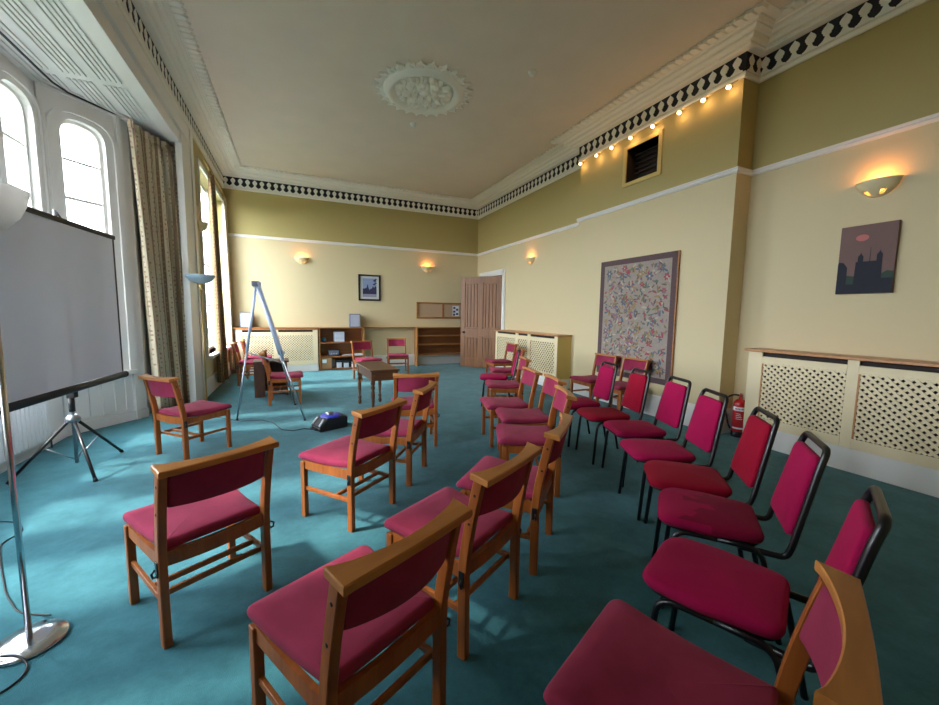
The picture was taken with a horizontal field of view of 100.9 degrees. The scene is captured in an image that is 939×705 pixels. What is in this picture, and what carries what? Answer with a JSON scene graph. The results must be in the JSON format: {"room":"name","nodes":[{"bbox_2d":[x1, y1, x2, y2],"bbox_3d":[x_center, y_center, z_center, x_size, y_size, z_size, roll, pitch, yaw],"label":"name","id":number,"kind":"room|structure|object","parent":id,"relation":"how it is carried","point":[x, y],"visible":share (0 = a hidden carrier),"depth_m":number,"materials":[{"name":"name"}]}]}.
{"room":"community hall","nodes":[
{"label":"community hall","id":0,"kind":"room"},
{"bbox_2d":[0,52,67,473],"bbox_3d":[-4.050,-0.813,2.625,0.250,3.990,3.840,-2,6,-24],"label":"wall","id":1,"kind":"structure","parent":0,"point":[7,108],"depth_m":4.09,"materials":[{"name":"white paint"}]},
{"bbox_2d":[0,66,51,213],"bbox_3d":[-4.567,-1.177,3.996,0.170,3.150,0.860,-2,6,-24],"label":"window","id":2,"kind":"structure","parent":1,"relation":"in","point":[34,111],"depth_m":4.11,"materials":[{"name":"white"}]},
{"bbox_2d":[0,0,174,146],"bbox_3d":[-3.639,-3.189,2.775,1.217,0.820,6.970,-2,6,-24],"label":"ceiling","id":3,"kind":"structure","parent":0,"point":[47,32],"depth_m":3.84,"materials":[{"name":"white"}]},
{"bbox_2d":[0,31,115,114],"bbox_3d":[-3.954,-2.827,3.034,0.389,0.022,4.275,-1,6,-19],"label":"track","id":4,"kind":"object","parent":3,"relation":"attached to","point":[1,33],"visible":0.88,"depth_m":4.11,"materials":[{"name":"black plastic"}]},
{"bbox_2d":[127,119,189,408],"bbox_3d":[-4.454,-1.123,5.730,0.209,3.920,1.066,0,6,-4],"label":"curtain","id":5,"kind":"object","parent":4,"relation":"hanging from","point":[153,158],"visible":0.77,"depth_m":5.62,"materials":[{"name":"beige fabric"}]},
{"bbox_2d":[33,80,148,435],"bbox_3d":[-4.723,-1.044,4.859,0.270,3.990,0.938,2,6,14],"label":"wall","id":6,"kind":"structure","parent":0,"point":[121,400],"depth_m":5.02,"materials":[{"name":"white paint"}]},
{"bbox_2d":[45,108,138,373],"bbox_3d":[-4.647,-1.255,4.764,0.170,3.150,0.770,2,6,14],"label":"window","id":7,"kind":"structure","parent":6,"relation":"in","point":[55,118],"depth_m":4.89,"materials":[{"name":"white"}]},
{"bbox_2d":[127,126,151,414],"bbox_3d":[-3.407,-0.858,3.115,0.647,4.000,7.250,-2,6,-24],"label":"wall","id":8,"kind":"structure","parent":0,"point":[147,366],"depth_m":5.39,"materials":[{"name":"white paint"}]},
{"bbox_2d":[193,139,229,377],"bbox_3d":[-3.329,-1.273,3.459,0.300,4.760,12.450,-2,6,-24],"label":"wall","id":9,"kind":"structure","parent":0,"point":[211,364],"depth_m":7.56,"materials":[{"name":"paint"}]},
{"bbox_2d":[63,0,205,402],"bbox_3d":[-3.133,-1.248,3.231,0.190,4.760,6.910,-2,6,-24],"label":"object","id":10,"kind":"structure","parent":9,"relation":"attached to","point":[103,21],"depth_m":5.15,"materials":[{"name":"white paint"}]},
{"bbox_2d":[197,220,207,231],"bbox_3d":[-4.540,-2.136,6.630,0.137,0.157,0.340,-2,6,-24],"label":"wall lamp","id":11,"kind":"object","parent":9,"relation":"attached to","point":[201,225],"depth_m":6.54,"materials":[{"name":"beige ceramic"}]},
{"bbox_2d":[196,157,231,358],"bbox_3d":[-5.233,-1.735,7.886,0.320,3.452,2.730,-2,6,-24],"label":"window","id":12,"kind":"structure","parent":9,"relation":"in","point":[205,197],"depth_m":8.03,"materials":[{"name":"white"}]},
{"bbox_2d":[208,171,228,382],"bbox_3d":[-4.849,-1.404,7.497,0.138,3.940,0.547,-1,6,-20],"label":"curtain","id":13,"kind":"object","parent":12,"relation":"hanging from","point":[220,332],"visible":1,"depth_m":7.41,"materials":[{"name":"beige fabric"}]},
{"bbox_2d":[222,196,235,369],"bbox_3d":[-5.594,-1.567,9.032,0.102,3.940,0.327,-2,6,-24],"label":"curtain","id":14,"kind":"object","parent":12,"relation":"hanging from","point":[225,222],"visible":0.97,"depth_m":8.97,"materials":[{"name":"beige fabric"}]},
{"bbox_2d":[207,361,231,395],"bbox_3d":[-5.138,0.491,8.004,0.022,0.300,3.060,-2,6,-24],"label":"baseboard","id":15,"kind":"structure","parent":9,"relation":"attached to","point":[212,384],"depth_m":7.25,"materials":[{"name":"white"}]},
{"bbox_2d":[115,0,928,219],"bbox_3d":[-0.132,-3.522,4.668,6.648,0.440,12.450,-2,6,-24],"label":"trim","id":16,"kind":"structure","parent":9,"relation":"attached to","point":[762,43],"depth_m":5.28,"materials":[{"name":"white paint"}]},
{"bbox_2d":[222,188,477,356],"bbox_3d":[-2.931,-1.973,10.539,6.863,4.760,0.200,-2,6,-24],"label":"wall","id":17,"kind":"structure","parent":0,"point":[322,291],"depth_m":10.21,"materials":[{"name":"paint"}]},
{"bbox_2d":[295,257,308,263],"bbox_3d":[-4.205,-2.311,9.742,0.340,0.157,0.137,-2,6,-24],"label":"wall lamp","id":18,"kind":"object","parent":17,"relation":"attached to","point":[301,259],"depth_m":9.72,"materials":[{"name":"beige ceramic"}]},
{"bbox_2d":[227,327,460,328],"bbox_3d":[-2.913,-0.663,10.398,6.080,0.028,0.318,-2,6,-24],"label":"wall ledge","id":19,"kind":"object","parent":17,"relation":"attached to","point":[232,327],"visible":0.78,"depth_m":9.93,"materials":[{"name":"brown wood"}]},
{"bbox_2d":[240,313,252,327],"bbox_3d":[-5.343,-0.778,9.280,0.240,0.353,0.234,-2,6,-24],"label":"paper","id":20,"kind":"object","parent":19,"relation":"on","point":[244,317],"visible":0.84,"depth_m":9.18,"materials":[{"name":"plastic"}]},
{"bbox_2d":[349,314,360,326],"bbox_3d":[-3.049,-0.849,10.310,0.270,0.353,0.234,-2,6,-24],"label":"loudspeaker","id":21,"kind":"object","parent":19,"relation":"on","point":[354,319],"visible":0.98,"depth_m":10.21,"materials":[{"name":"grey plastic"}]},
{"bbox_2d":[232,354,459,372],"bbox_3d":[-2.779,0.243,10.720,6.563,0.320,0.022,-2,6,-24],"label":"baseboard","id":22,"kind":"structure","parent":17,"relation":"attached to","point":[447,358],"depth_m":11.36,"materials":[{"name":"white"}]},
{"bbox_2d":[358,274,380,300],"bbox_3d":[-2.712,-1.758,10.534,0.590,0.700,0.030,-2,6,-24],"label":"framed picture","id":23,"kind":"object","parent":17,"relation":"attached to","point":[369,286],"visible":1,"depth_m":10.53,"materials":[{"name":"black plastic"}]},
{"bbox_2d":[362,278,376,296],"bbox_3d":[-2.707,-1.758,10.538,0.382,0.500,0.005,-2,6,-24],"label":"print","id":24,"kind":"object","parent":23,"relation":"attached to","point":[369,285],"depth_m":10.53,"materials":[{"name":"blue paper"}]},
{"bbox_2d":[422,266,432,271],"bbox_3d":[-1.196,-2.375,11.096,0.340,0.157,0.137,-2,6,-24],"label":"wall lamp","id":25,"kind":"object","parent":17,"relation":"attached to","point":[424,268],"depth_m":11.06,"materials":[{"name":"beige ceramic"}]},
{"bbox_2d":[417,302,460,318],"bbox_3d":[-0.778,-1.237,11.464,1.620,0.470,0.030,-2,6,-24],"label":"cork board","id":26,"kind":"object","parent":17,"relation":"attached to","point":[428,310],"visible":0.7,"depth_m":11.38,"materials":[{"name":"brown wood"}]},
{"bbox_2d":[453,306,458,315],"bbox_3d":[-0.413,-1.243,11.629,0.200,0.300,0.004,-2,6,-24],"label":"notice","id":27,"kind":"object","parent":26,"relation":"attached to","point":[455,308],"visible":1,"depth_m":11.63,"materials":[{"name":"white paper"}]},
{"bbox_2d":[0,363,938,704],"bbox_3d":[-0.733,1.087,4.883,8.400,0.150,12.850,-2,6,-24],"label":"floor","id":28,"kind":"structure","parent":0,"point":[597,552],"depth_m":2.38,"materials":[{"name":"teal carpet"}]},
{"bbox_2d":[0,521,51,693],"bbox_3d":[-2.562,1.241,2.153,0.415,0.033,1.971,-5,8,-43],"label":"power cable","id":29,"kind":"object","parent":28,"relation":"on","point":[24,660],"visible":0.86,"depth_m":1.90,"materials":[{"name":"black plastic"}]},
{"bbox_2d":[0,401,52,464],"bbox_3d":[-4.108,0.808,3.270,0.100,0.635,2.007,-2,6,-24],"label":"radiator","id":30,"kind":"object","parent":28,"relation":"on","point":[30,426],"visible":0.54,"depth_m":3.79,"materials":[{"name":"white metal"}]},
{"bbox_2d":[0,183,70,667],"bbox_3d":[-1.965,0.320,1.648,0.260,1.984,0.260,-2,6,-24],"label":"floor lamp","id":31,"kind":"object","parent":28,"relation":"on","point":[30,641],"visible":1,"depth_m":1.68,"materials":[{"name":"silver metal"}]},
{"bbox_2d":[0,206,128,483],"bbox_3d":[-3.689,-0.074,3.532,0.704,2.370,1.823,-1,6,-19],"label":"projection screen","id":32,"kind":"object","parent":28,"relation":"on","point":[60,318],"visible":0.96,"depth_m":3.39,"materials":[{"name":"white fabric"}]},
{"bbox_2d":[138,373,231,459],"bbox_3d":[-2.964,0.630,4.099,0.541,0.856,0.634,3,6,22],"label":"wooden chair","id":33,"kind":"object","parent":28,"relation":"on","point":[202,410],"visible":1,"depth_m":3.97,"materials":[{"name":"brown wood"}]},
{"bbox_2d":[184,274,214,400],"bbox_3d":[-4.057,-0.155,5.922,0.390,2.027,0.390,-2,6,-24],"label":"floor lamp","id":34,"kind":"object","parent":28,"relation":"on","point":[200,279],"visible":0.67,"depth_m":5.82,"materials":[{"name":"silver metal"}]},
{"bbox_2d":[123,436,278,649],"bbox_3d":[-1.371,0.861,1.991,0.634,0.856,0.541,5,7,36],"label":"wooden chair","id":35,"kind":"object","parent":28,"relation":"on","point":[195,498],"visible":1,"depth_m":1.86,"materials":[{"name":"orange wood"}]},
{"bbox_2d":[229,342,253,385],"bbox_3d":[-4.546,0.218,8.023,0.634,0.856,0.541,-2,6,-24],"label":"wooden chair","id":36,"kind":"object","parent":28,"relation":"on","point":[249,363],"visible":0.71,"depth_m":7.80,"materials":[{"name":"brown wood"}]},
{"bbox_2d":[239,339,271,378],"bbox_3d":[-4.855,0.131,8.851,0.634,0.856,0.541,-2,6,-26],"label":"wooden chair","id":37,"kind":"object","parent":28,"relation":"on","point":[242,342],"visible":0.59,"depth_m":8.63,"materials":[{"name":"red fabric"}]},
{"bbox_2d":[217,417,312,430],"bbox_3d":[-3.215,0.914,5.474,2.605,0.011,0.428,4,7,32],"label":"power cable","id":38,"kind":"object","parent":28,"relation":"on","point":[217,417],"visible":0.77,"depth_m":5.16,"materials":[{"name":"black plastic"}]},
{"bbox_2d":[236,281,305,420],"bbox_3d":[-2.868,-0.038,5.573,0.887,1.906,1.061,-2,6,-24],"label":"easel","id":39,"kind":"object","parent":28,"relation":"on","point":[256,284],"visible":1,"depth_m":5.32,"materials":[{"name":"silver metal"}]},
{"bbox_2d":[253,358,288,397],"bbox_3d":[-3.570,0.445,7.011,0.565,0.630,0.460,-2,6,-26],"label":"base cabinet","id":40,"kind":"object","parent":28,"relation":"on","point":[260,377],"visible":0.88,"depth_m":6.77,"materials":[{"name":"brown wood"}]},
{"bbox_2d":[235,329,318,373],"bbox_3d":[-4.737,-0.056,9.647,1.795,1.075,0.304,-2,6,-24],"label":"radiator cover","id":41,"kind":"object","parent":28,"relation":"on","point":[300,346],"visible":0.58,"depth_m":9.62,"materials":[{"name":"beige paint"}]},
{"bbox_2d":[259,350,302,405],"bbox_3d":[-3.099,0.396,6.424,0.634,0.856,0.541,-2,6,-24],"label":"wooden chair","id":42,"kind":"object","parent":28,"relation":"on","point":[272,377],"visible":0.9,"depth_m":6.27,"materials":[{"name":"brown wood"}]},
{"bbox_2d":[310,411,347,432],"bbox_3d":[-1.837,0.876,5.030,0.260,0.212,0.425,6,8,43],"label":"projector","id":43,"kind":"object","parent":28,"relation":"on","point":[330,420],"visible":1,"depth_m":4.96,"materials":[{"name":"black plastic"}]},
{"bbox_2d":[318,329,364,370],"bbox_3d":[-3.375,-0.099,10.257,1.130,1.075,0.292,-2,6,-24],"label":"bookcase","id":44,"kind":"object","parent":28,"relation":"on","point":[345,347],"visible":0.52,"depth_m":10.30,"materials":[{"name":"brown wood"}]},
{"bbox_2d":[321,357,331,367],"bbox_3d":[-3.732,0.266,10.114,0.260,0.267,0.223,-2,6,-24],"label":"cardboard box","id":45,"kind":"object","parent":44,"relation":"on","point":[325,362],"visible":0.82,"depth_m":10.01,"materials":[{"name":"brown cardboard"}]},
{"bbox_2d":[328,349,338,355],"bbox_3d":[-3.555,0.001,10.152,0.270,0.168,0.210,-2,6,-24],"label":"stereo","id":46,"kind":"object","parent":44,"relation":"on","point":[331,352],"visible":1,"depth_m":10.07,"materials":[{"name":"black plastic"}]},
{"bbox_2d":[333,331,344,341],"bbox_3d":[-3.421,-0.425,10.178,0.260,0.296,0.191,-2,6,-24],"label":"heater","id":47,"kind":"object","parent":44,"relation":"on","point":[338,336],"visible":1,"depth_m":10.10,"materials":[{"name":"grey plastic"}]},
{"bbox_2d":[336,362,341,367],"bbox_3d":[-3.421,0.327,10.181,0.128,0.140,0.086,-2,6,-24],"label":"tub","id":48,"kind":"object","parent":44,"relation":"on","point":[339,364],"visible":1,"depth_m":10.15,"materials":[{"name":"white plastic"}]},
{"bbox_2d":[335,358,352,366],"bbox_3d":[-3.269,0.275,10.376,0.600,0.209,0.150,-2,6,-24],"label":"storage box","id":49,"kind":"object","parent":44,"relation":"on","point":[350,360],"visible":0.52,"depth_m":10.27,"materials":[{"name":"black plastic"}]},
{"bbox_2d":[299,397,406,532],"bbox_3d":[-0.869,0.775,2.915,0.634,0.856,0.541,4,6,27],"label":"wooden chair","id":50,"kind":"object","parent":28,"relation":"on","point":[350,452],"visible":1,"depth_m":2.79,"materials":[{"name":"brown wood"}]},
{"bbox_2d":[247,498,472,704],"bbox_3d":[-0.393,0.937,1.360,0.634,0.856,0.541,5,7,39],"label":"wooden chair","id":51,"kind":"object","parent":28,"relation":"on","point":[334,619],"visible":1,"depth_m":1.23,"materials":[{"name":"red fabric"}]},
{"bbox_2d":[350,340,381,381],"bbox_3d":[-2.331,0.172,8.780,0.541,0.856,0.634,-4,7,-38],"label":"wooden chair","id":52,"kind":"object","parent":28,"relation":"on","point":[356,345],"visible":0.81,"depth_m":8.80,"materials":[{"name":"red fabric"}]},
{"bbox_2d":[356,361,399,407],"bbox_3d":[-1.445,0.540,6.041,0.430,0.690,1.060,-2,6,-27],"label":"side table","id":53,"kind":"object","parent":28,"relation":"on","point":[379,371],"visible":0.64,"depth_m":5.74,"materials":[{"name":"brown wood"}]},
{"bbox_2d":[386,338,408,373],"bbox_3d":[-1.814,0.081,9.772,0.541,0.856,0.634,-1,6,-16],"label":"wooden chair","id":54,"kind":"object","parent":28,"relation":"on","point":[390,341],"visible":0.96,"depth_m":9.87,"materials":[{"name":"red fabric"}]},
{"bbox_2d":[359,380,437,486],"bbox_3d":[-0.662,0.710,3.599,0.634,0.856,0.541,2,6,10],"label":"wooden chair","id":55,"kind":"object","parent":28,"relation":"on","point":[406,435],"visible":0.74,"depth_m":3.39,"materials":[{"name":"brown wood"}]},
{"bbox_2d":[392,372,439,448],"bbox_3d":[-0.640,0.621,4.498,0.541,0.856,0.634,-1,6,-13],"label":"wooden chair","id":56,"kind":"object","parent":28,"relation":"on","point":[402,382],"visible":0.56,"depth_m":4.23,"materials":[{"name":"brown wood"}]},
{"bbox_2d":[414,328,460,365],"bbox_3d":[-0.844,-0.178,11.393,1.520,1.075,0.292,-2,6,-24],"label":"bookcase","id":57,"kind":"object","parent":28,"relation":"on","point":[427,341],"visible":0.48,"depth_m":11.42,"materials":[{"name":"brown wood"}]},
{"bbox_2d":[384,442,542,660],"bbox_3d":[-0.039,0.882,1.954,0.634,0.856,0.541,5,7,36],"label":"wooden chair","id":58,"kind":"object","parent":28,"relation":"on","point":[493,488],"visible":0.86,"depth_m":1.82,"materials":[{"name":"brown wood"}]},
{"bbox_2d":[480,348,520,405],"bbox_3d":[0.505,0.397,6.495,0.664,0.942,0.456,1,6,4],"label":"chair","id":59,"kind":"object","parent":28,"relation":"on","point":[484,376],"visible":0.87,"depth_m":6.32,"materials":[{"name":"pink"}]},
{"bbox_2d":[485,342,518,378],"bbox_3d":[0.717,0.214,8.770,0.634,0.856,0.541,-1,6,-18],"label":"wooden chair","id":60,"kind":"object","parent":28,"relation":"on","point":[510,347],"visible":0.82,"depth_m":8.62,"materials":[{"name":"red fabric"}]},
{"bbox_2d":[489,348,526,394],"bbox_3d":[0.713,0.351,7.390,0.634,0.856,0.541,0,6,-6],"label":"wooden chair","id":61,"kind":"object","parent":28,"relation":"on","point":[505,370],"visible":0.48,"depth_m":7.18,"materials":[{"name":"red fabric"}]},
{"bbox_2d":[485,356,531,399],"bbox_3d":[0.569,0.500,5.873,0.634,0.856,0.541,0,6,-3],"label":"wooden chair","id":62,"kind":"object","parent":28,"relation":"on","point":[499,386],"visible":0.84,"depth_m":5.70,"materials":[{"name":"red fabric"}]},
{"bbox_2d":[480,366,542,446],"bbox_3d":[0.476,0.623,4.633,0.634,0.856,0.541,0,6,-9],"label":"wooden chair","id":63,"kind":"object","parent":28,"relation":"on","point":[530,376],"visible":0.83,"depth_m":4.52,"materials":[{"name":"red fabric"}]},
{"bbox_2d":[456,412,572,575],"bbox_3d":[0.295,0.833,2.497,0.634,0.856,0.541,3,6,23],"label":"wooden chair","id":64,"kind":"object","parent":28,"relation":"on","point":[540,486],"visible":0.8,"depth_m":2.27,"materials":[{"name":"brown wood"}]},
{"bbox_2d":[495,374,566,460],"bbox_3d":[0.616,0.681,4.066,0.634,0.856,0.541,0,6,-5],"label":"wooden chair","id":65,"kind":"object","parent":28,"relation":"on","point":[531,416],"visible":0.6,"depth_m":4.00,"materials":[{"name":"red fabric"}]},
{"bbox_2d":[494,330,571,388],"bbox_3d":[1.356,0.073,9.045,0.375,1.100,2.680,-2,6,-24],"label":"radiator cover","id":66,"kind":"object","parent":28,"relation":"on","point":[549,353],"visible":0.61,"depth_m":8.28,"materials":[{"name":"beige paint"}]},
{"bbox_2d":[496,385,576,496],"bbox_3d":[0.556,0.745,3.418,0.634,0.856,0.541,1,6,2],"label":"wooden chair","id":67,"kind":"object","parent":28,"relation":"on","point":[511,438],"visible":0.68,"depth_m":3.29,"materials":[{"name":"red fabric"}]},
{"bbox_2d":[554,361,617,446],"bbox_3d":[1.379,0.591,4.668,0.664,0.942,0.456,0,6,-11],"label":"chair","id":68,"kind":"object","parent":28,"relation":"on","point":[606,377],"visible":0.73,"depth_m":4.57,"materials":[{"name":"black"}]},
{"bbox_2d":[570,353,619,406],"bbox_3d":[2.076,0.459,6.489,0.634,0.856,0.541,-2,6,-24],"label":"wooden chair","id":69,"kind":"object","parent":28,"relation":"on","point":[588,380],"visible":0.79,"depth_m":6.48,"materials":[{"name":"red fabric"}]},
{"bbox_2d":[575,368,650,464],"bbox_3d":[1.514,0.646,4.135,0.664,0.942,0.456,0,6,-7],"label":"chair","id":70,"kind":"object","parent":28,"relation":"on","point":[635,395],"visible":0.82,"depth_m":4.05,"materials":[{"name":"black"}]},
{"bbox_2d":[596,356,651,415],"bbox_3d":[2.330,0.519,5.927,0.634,0.856,0.541,-2,6,-24],"label":"wooden chair","id":71,"kind":"object","parent":28,"relation":"on","point":[628,363],"visible":0.53,"depth_m":5.95,"materials":[{"name":"red fabric"}]},
{"bbox_2d":[601,376,691,486],"bbox_3d":[1.624,0.699,3.610,0.664,0.942,0.456,0,6,-4],"label":"chair","id":72,"kind":"object","parent":28,"relation":"on","point":[672,407],"visible":0.92,"depth_m":3.51,"materials":[{"name":"black"}]},
{"bbox_2d":[618,388,728,520],"bbox_3d":[1.554,0.757,3.024,0.664,0.942,0.456,1,6,3],"label":"chair","id":73,"kind":"object","parent":28,"relation":"on","point":[704,429],"visible":0.91,"depth_m":2.91,"materials":[{"name":"black"}]},
{"bbox_2d":[644,406,779,557],"bbox_3d":[1.494,0.809,2.493,0.664,0.942,0.456,3,6,18],"label":"chair","id":74,"kind":"object","parent":28,"relation":"on","point":[752,453],"visible":0.88,"depth_m":2.39,"materials":[{"name":"black"}]},
{"bbox_2d":[543,560,882,704],"bbox_3d":[0.592,0.981,1.049,0.634,0.856,0.541,6,8,41],"label":"wooden chair","id":75,"kind":"object","parent":28,"relation":"on","point":[625,657],"visible":1,"depth_m":1.06,"materials":[{"name":"red fabric"}]},
{"bbox_2d":[725,393,744,437],"bbox_3d":[3.394,0.786,4.934,0.173,0.550,0.225,-2,6,-26],"label":"fire extinguisher","id":76,"kind":"object","parent":28,"relation":"on","point":[736,427],"visible":0.86,"depth_m":4.87,"materials":[{"name":"red metal"}]},
{"bbox_2d":[657,431,830,644],"bbox_3d":[1.353,0.853,2.026,0.664,0.942,0.456,4,6,27],"label":"chair","id":77,"kind":"object","parent":28,"relation":"on","point":[697,514],"visible":0.97,"depth_m":1.89,"materials":[{"name":"black"}]},
{"bbox_2d":[642,485,891,700],"bbox_3d":[1.049,0.904,1.476,0.664,0.942,0.456,6,8,41],"label":"chair","id":78,"kind":"object","parent":28,"relation":"on","point":[748,600],"visible":0.74,"depth_m":1.40,"materials":[{"name":"black"}]},
{"bbox_2d":[742,348,938,497],"bbox_3d":[3.939,0.630,3.618,0.310,1.135,2.520,-2,6,-24],"label":"radiator cover","id":79,"kind":"object","parent":28,"relation":"on","point":[878,417],"visible":0.94,"depth_m":3.75,"materials":[{"name":"beige paint"}]},
{"bbox_2d":[180,0,793,198],"bbox_3d":[-0.135,-3.815,4.636,7.233,0.150,12.850,-2,6,-24],"label":"ceiling","id":80,"kind":"structure","parent":0,"point":[293,81],"depth_m":5.18,"materials":[{"name":"paint"}]},
{"bbox_2d":[374,59,472,116],"bbox_3d":[-0.667,-3.809,5.713,1.442,0.090,1.431,-2,6,-24],"label":"ceiling rose","id":81,"kind":"object","parent":80,"relation":"attached to","point":[420,87],"visible":1,"depth_m":5.55,"materials":[{"name":"white paint"}]},
{"bbox_2d":[528,69,535,76],"bbox_3d":[0.844,-3.758,5.234,0.110,0.056,0.110,-2,6,-24],"label":"smoke detector","id":82,"kind":"object","parent":80,"relation":"attached to","point":[532,72],"visible":1,"depth_m":5.21,"materials":[{"name":"white plastic"}]},
{"bbox_2d":[477,0,938,407],"bbox_3d":[2.854,-1.467,6.236,0.535,4.760,12.850,-2,6,-24],"label":"wall","id":83,"kind":"structure","parent":0,"point":[759,261],"depth_m":4.67,"materials":[{"name":"paint"}]},
{"bbox_2d":[460,276,501,367],"bbox_3d":[0.307,-0.831,10.768,1.200,2.510,0.210,3,6,24],"label":"door","id":84,"kind":"structure","parent":83,"relation":"in","point":[481,297],"depth_m":10.76,"materials":[{"name":"brown wood"}]},
{"bbox_2d":[479,268,505,329],"bbox_3d":[0.755,-0.952,11.129,0.375,2.710,1.550,-2,6,-24],"label":"trim","id":85,"kind":"structure","parent":83,"relation":"attached to","point":[502,272],"depth_m":10.37,"materials":[{"name":"white"}]},
{"bbox_2d":[525,257,534,264],"bbox_3d":[1.387,-2.144,9.123,0.137,0.157,0.340,-2,6,-24],"label":"wall lamp","id":86,"kind":"object","parent":83,"relation":"attached to","point":[529,260],"depth_m":9.05,"materials":[{"name":"beige ceramic"}]},
{"bbox_2d":[228,113,938,255],"bbox_3d":[-0.149,-2.264,4.793,6.648,0.073,12.450,-2,6,-24],"label":"trim","id":87,"kind":"structure","parent":83,"relation":"attached to","point":[932,118],"depth_m":5.00,"materials":[{"name":"white paint"}]},
{"bbox_2d":[596,250,680,384],"bbox_3d":[2.604,-0.538,6.165,0.029,1.920,1.510,-2,6,-24],"label":"tapestry","id":88,"kind":"object","parent":83,"relation":"attached to","point":[639,295],"visible":0.93,"depth_m":6.00,"materials":[{"name":"multicoloured fabric"}]},
{"bbox_2d":[622,129,663,187],"bbox_3d":[2.749,-2.947,5.993,0.270,0.630,0.730,-2,6,-24],"label":"air vent","id":89,"kind":"object","parent":83,"relation":"in","point":[647,164],"visible":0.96,"depth_m":6.12,"materials":[{"name":"black"}]},
{"bbox_2d":[573,383,731,433],"bbox_3d":[2.722,0.751,6.353,0.307,0.320,2.914,-2,6,-24],"label":"baseboard","id":90,"kind":"structure","parent":83,"relation":"attached to","point":[652,401],"depth_m":5.85,"materials":[{"name":"white"}]},
{"bbox_2d":[578,80,737,164],"bbox_3d":[2.601,-3.328,5.875,0.116,0.065,2.841,-2,6,-24],"label":"string lights","id":91,"kind":"object","parent":83,"relation":"attached to","point":[728,86],"visible":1,"depth_m":5.43,"materials":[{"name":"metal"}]},
{"bbox_2d":[835,220,901,293],"bbox_3d":[3.940,-0.926,3.851,0.038,0.675,0.423,-2,6,-24],"label":"picture","id":92,"kind":"object","parent":83,"relation":"attached to","point":[868,253],"visible":1,"depth_m":3.82,"materials":[{"name":"grey"}]},
{"bbox_2d":[856,175,903,197],"bbox_3d":[3.914,-1.585,3.742,0.137,0.157,0.340,-2,6,-24],"label":"wall lamp","id":93,"kind":"object","parent":83,"relation":"attached to","point":[874,186],"depth_m":3.70,"materials":[{"name":"beige ceramic"}]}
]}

